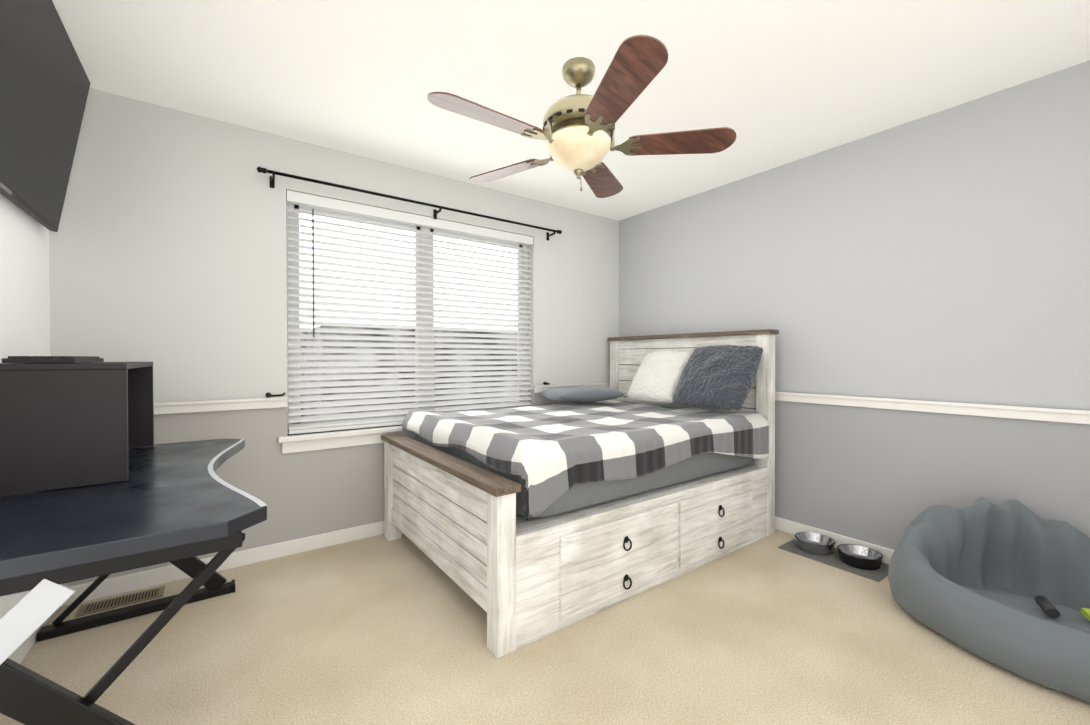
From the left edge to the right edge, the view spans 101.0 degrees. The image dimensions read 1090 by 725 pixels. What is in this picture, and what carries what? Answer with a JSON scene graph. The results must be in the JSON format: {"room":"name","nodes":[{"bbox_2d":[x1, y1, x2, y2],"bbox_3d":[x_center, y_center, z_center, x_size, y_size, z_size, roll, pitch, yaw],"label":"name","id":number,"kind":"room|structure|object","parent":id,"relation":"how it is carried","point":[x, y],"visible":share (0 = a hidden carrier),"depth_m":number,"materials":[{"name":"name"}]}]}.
{"room":"bedroom","nodes":[
{"label":"bedroom","id":0,"kind":"room"},
{"bbox_2d":[0,194,50,617],"bbox_3d":[-1.276,-0.068,0.568,0.150,2.440,3.900,0,1,-36],"label":"wall","id":1,"kind":"structure","parent":0,"point":[24,290],"depth_m":1.77,"materials":[{"name":"paint"}]},
{"bbox_2d":[8,603,63,663],"bbox_3d":[-1.210,1.109,0.629,0.014,0.085,3.540,0,1,-36],"label":"baseboard","id":2,"kind":"structure","parent":1,"relation":"attached to","point":[20,653],"depth_m":1.74,"materials":[{"name":"white wood"}]},
{"bbox_2d":[0,0,89,231],"bbox_3d":[-1.788,-0.928,1.522,0.159,0.705,1.240,0,1,-36],"label":"tv","id":3,"kind":"object","parent":1,"relation":"attached to","point":[44,85],"visible":1,"depth_m":1.63,"materials":[{"name":"black plastic"}]},
{"bbox_2d":[49,88,618,586],"bbox_3d":[-0.835,-0.097,3.208,3.670,2.440,0.150,0,1,-36],"label":"wall","id":4,"kind":"structure","parent":0,"point":[167,248],"depth_m":2.49,"materials":[{"name":"paint"}]},
{"bbox_2d":[154,397,287,414],"bbox_3d":[-1.883,0.233,2.340,0.950,0.060,0.026,0,1,-36],"label":"trim","id":5,"kind":"structure","parent":4,"relation":"attached to","point":[271,402],"depth_m":2.42,"materials":[{"name":"white wood"}]},
{"bbox_2d":[64,521,383,605],"bbox_3d":[-0.787,1.081,3.154,3.670,0.085,0.014,0,1,-36],"label":"baseboard","id":6,"kind":"structure","parent":4,"relation":"attached to","point":[134,581],"depth_m":2.49,"materials":[{"name":"white wood"}]},
{"bbox_2d":[278,194,527,453],"bbox_3d":[-0.825,-0.246,3.176,1.850,1.540,0.180,0,1,-36],"label":"window","id":7,"kind":"structure","parent":4,"relation":"in","point":[361,218],"depth_m":2.98,"materials":[{"name":"white plastic"}]},
{"bbox_2d":[287,190,532,433],"bbox_3d":[-0.817,-0.297,3.164,1.742,1.430,0.079,0,1,-36],"label":"window blinds","id":8,"kind":"object","parent":7,"relation":"attached to","point":[313,201],"visible":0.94,"depth_m":3.03,"materials":[{"name":"white plastic"}]},
{"bbox_2d":[257,166,561,396],"bbox_3d":[-0.740,-0.445,3.116,2.120,1.277,0.103,0,1,-36],"label":"curtain rod","id":9,"kind":"object","parent":4,"relation":"attached to","point":[272,185],"visible":1,"depth_m":2.88,"materials":[{"name":"black metal"}]},
{"bbox_2d":[534,382,609,392],"bbox_3d":[0.292,0.216,3.923,0.930,0.060,0.026,0,1,-36],"label":"trim","id":10,"kind":"structure","parent":4,"relation":"attached to","point":[540,388],"depth_m":3.82,"materials":[{"name":"white wood"}]},
{"bbox_2d":[0,529,1089,724],"bbox_3d":[0.268,1.190,1.706,3.970,0.100,3.900,0,1,-36],"label":"floor","id":11,"kind":"structure","parent":0,"point":[381,629],"depth_m":1.73,"materials":[{"name":"carpet"}]},
{"bbox_2d":[75,586,164,617],"bbox_3d":[-2.006,1.130,2.137,0.300,0.010,0.115,0,1,-36],"label":"floor vent","id":12,"kind":"object","parent":11,"relation":"in","point":[115,602],"visible":1,"depth_m":2.12,"materials":[{"name":"beige metal"}]},
{"bbox_2d":[0,439,266,724],"bbox_3d":[-1.429,0.766,1.542,0.722,0.751,1.420,0,1,-36],"label":"desk","id":13,"kind":"object","parent":11,"relation":"on","point":[181,506],"visible":0.85,"depth_m":1.10,"materials":[{"name":"black painted wood"},{"name":"black metal"}]},
{"bbox_2d":[0,362,153,495],"bbox_3d":[-1.737,0.194,1.676,0.355,0.388,0.750,0,1,-36],"label":"hutch","id":14,"kind":"object","parent":13,"relation":"on","point":[66,425],"visible":0.94,"depth_m":1.40,"materials":[{"name":"black wood"}]},
{"bbox_2d":[2,356,103,362],"bbox_3d":[-1.690,-0.011,1.566,0.155,0.021,0.440,0,1,-36],"label":"keyboard","id":15,"kind":"object","parent":14,"relation":"on","point":[45,359],"visible":1,"depth_m":1.41,"materials":[{"name":"black plastic"}]},
{"bbox_2d":[381,329,778,657],"bbox_3d":[0.241,0.457,2.921,2.125,1.340,1.500,0,1,-36],"label":"bed","id":16,"kind":"object","parent":11,"relation":"on","point":[521,581],"visible":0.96,"depth_m":2.18,"materials":[{"name":"white wood"}]},
{"bbox_2d":[416,433,753,517],"bbox_3d":[0.262,0.527,2.946,1.838,0.292,1.395,0,1,-36],"label":"mattress","id":17,"kind":"object","parent":16,"relation":"on","point":[579,496],"visible":0.15,"depth_m":2.24,"materials":[{"name":"grey fabric"}]},
{"bbox_2d":[402,399,768,520],"bbox_3d":[0.248,0.472,2.893,1.865,0.337,1.446,0,1,-36],"label":"blanket","id":18,"kind":"object","parent":17,"relation":"on","point":[550,454],"visible":1,"depth_m":2.32,"materials":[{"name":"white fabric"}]},
{"bbox_2d":[539,386,624,401],"bbox_3d":[0.295,0.251,3.588,0.600,0.120,0.400,0,1,-26],"label":"pillow","id":19,"kind":"object","parent":18,"relation":"on","point":[580,394],"visible":1,"depth_m":3.43,"materials":[{"name":"grey fabric"}]},
{"bbox_2d":[627,351,691,403],"bbox_3d":[0.870,0.107,3.429,0.311,0.392,0.453,0,1,-36],"label":"pillow","id":20,"kind":"object","parent":18,"relation":"on","point":[656,378],"visible":0.92,"depth_m":3.35,"materials":[{"name":"white fur"}]},
{"bbox_2d":[673,345,762,409],"bbox_3d":[1.140,0.092,2.995,0.328,0.422,0.532,0,1,-36],"label":"pillow","id":21,"kind":"object","parent":18,"relation":"on","point":[720,377],"visible":1,"depth_m":2.90,"materials":[{"name":"grey fur"}]},
{"bbox_2d":[777,539,888,581],"bbox_3d":[1.677,1.128,2.607,0.270,0.004,0.520,0,1,-36],"label":"mat","id":22,"kind":"object","parent":11,"relation":"on","point":[876,575],"visible":0.57,"depth_m":2.52,"materials":[{"name":"grey rubber"}]},
{"bbox_2d":[795,532,835,554],"bbox_3d":[1.626,1.093,2.711,0.212,0.062,0.212,0,1,-36],"label":"bowl","id":23,"kind":"object","parent":22,"relation":"on","point":[814,543],"visible":1,"depth_m":2.71,"materials":[{"name":"silver metal"}]},
{"bbox_2d":[837,544,882,569],"bbox_3d":[1.770,1.095,2.531,0.212,0.062,0.212,0,1,-36],"label":"bowl","id":24,"kind":"object","parent":22,"relation":"on","point":[860,556],"visible":1,"depth_m":2.53,"materials":[{"name":"silver metal"}]},
{"bbox_2d":[888,497,1089,702],"bbox_3d":[2.038,0.875,1.721,0.762,0.522,1.197,0,1,-36],"label":"dog bed","id":25,"kind":"object","parent":11,"relation":"on","point":[1005,585],"visible":1,"depth_m":1.91,"materials":[{"name":"grey fabric"}]},
{"bbox_2d":[52,0,1089,220],"bbox_3d":[0.268,-1.350,1.678,3.970,0.100,3.900,0,1,-36],"label":"ceiling","id":26,"kind":"structure","parent":0,"point":[774,83],"depth_m":1.99,"materials":[{"name":"white paint"}]},
{"bbox_2d":[427,35,735,197],"bbox_3d":[0.104,-1.031,1.970,1.262,0.545,1.299,0,1,-36],"label":"fan","id":27,"kind":"object","parent":26,"relation":"hanging from","point":[577,132],"visible":1,"depth_m":1.88,"materials":[{"name":"brown wood"}]},
{"bbox_2d":[619,60,1089,549],"bbox_3d":[1.813,-0.092,2.816,0.150,2.440,3.900,0,1,-36],"label":"wall","id":28,"kind":"structure","parent":0,"point":[943,256],"depth_m":2.44,"materials":[{"name":"paint"}]},
{"bbox_2d":[774,516,893,563],"bbox_3d":[1.746,1.086,2.780,0.014,0.085,3.540,0,1,-36],"label":"baseboard","id":29,"kind":"structure","parent":28,"relation":"attached to","point":[781,524],"depth_m":2.77,"materials":[{"name":"white wood"}]},
{"bbox_2d":[775,391,1089,424],"bbox_3d":[1.733,0.228,2.779,0.026,0.060,3.570,0,1,-36],"label":"trim","id":30,"kind":"structure","parent":28,"relation":"attached to","point":[1041,414],"depth_m":2.30,"materials":[{"name":"white wood"}]},
{"label":"outside","id":31,"kind":"structure","parent":0,"visible":0},
{"bbox_2d":[300,326,516,415],"bbox_3d":[-2.529,1.897,12.417,7.400,5.250,5.000,0,1,-36],"label":"house","id":32,"kind":"structure","parent":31,"point":[354,334],"depth_m":9.08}
]}

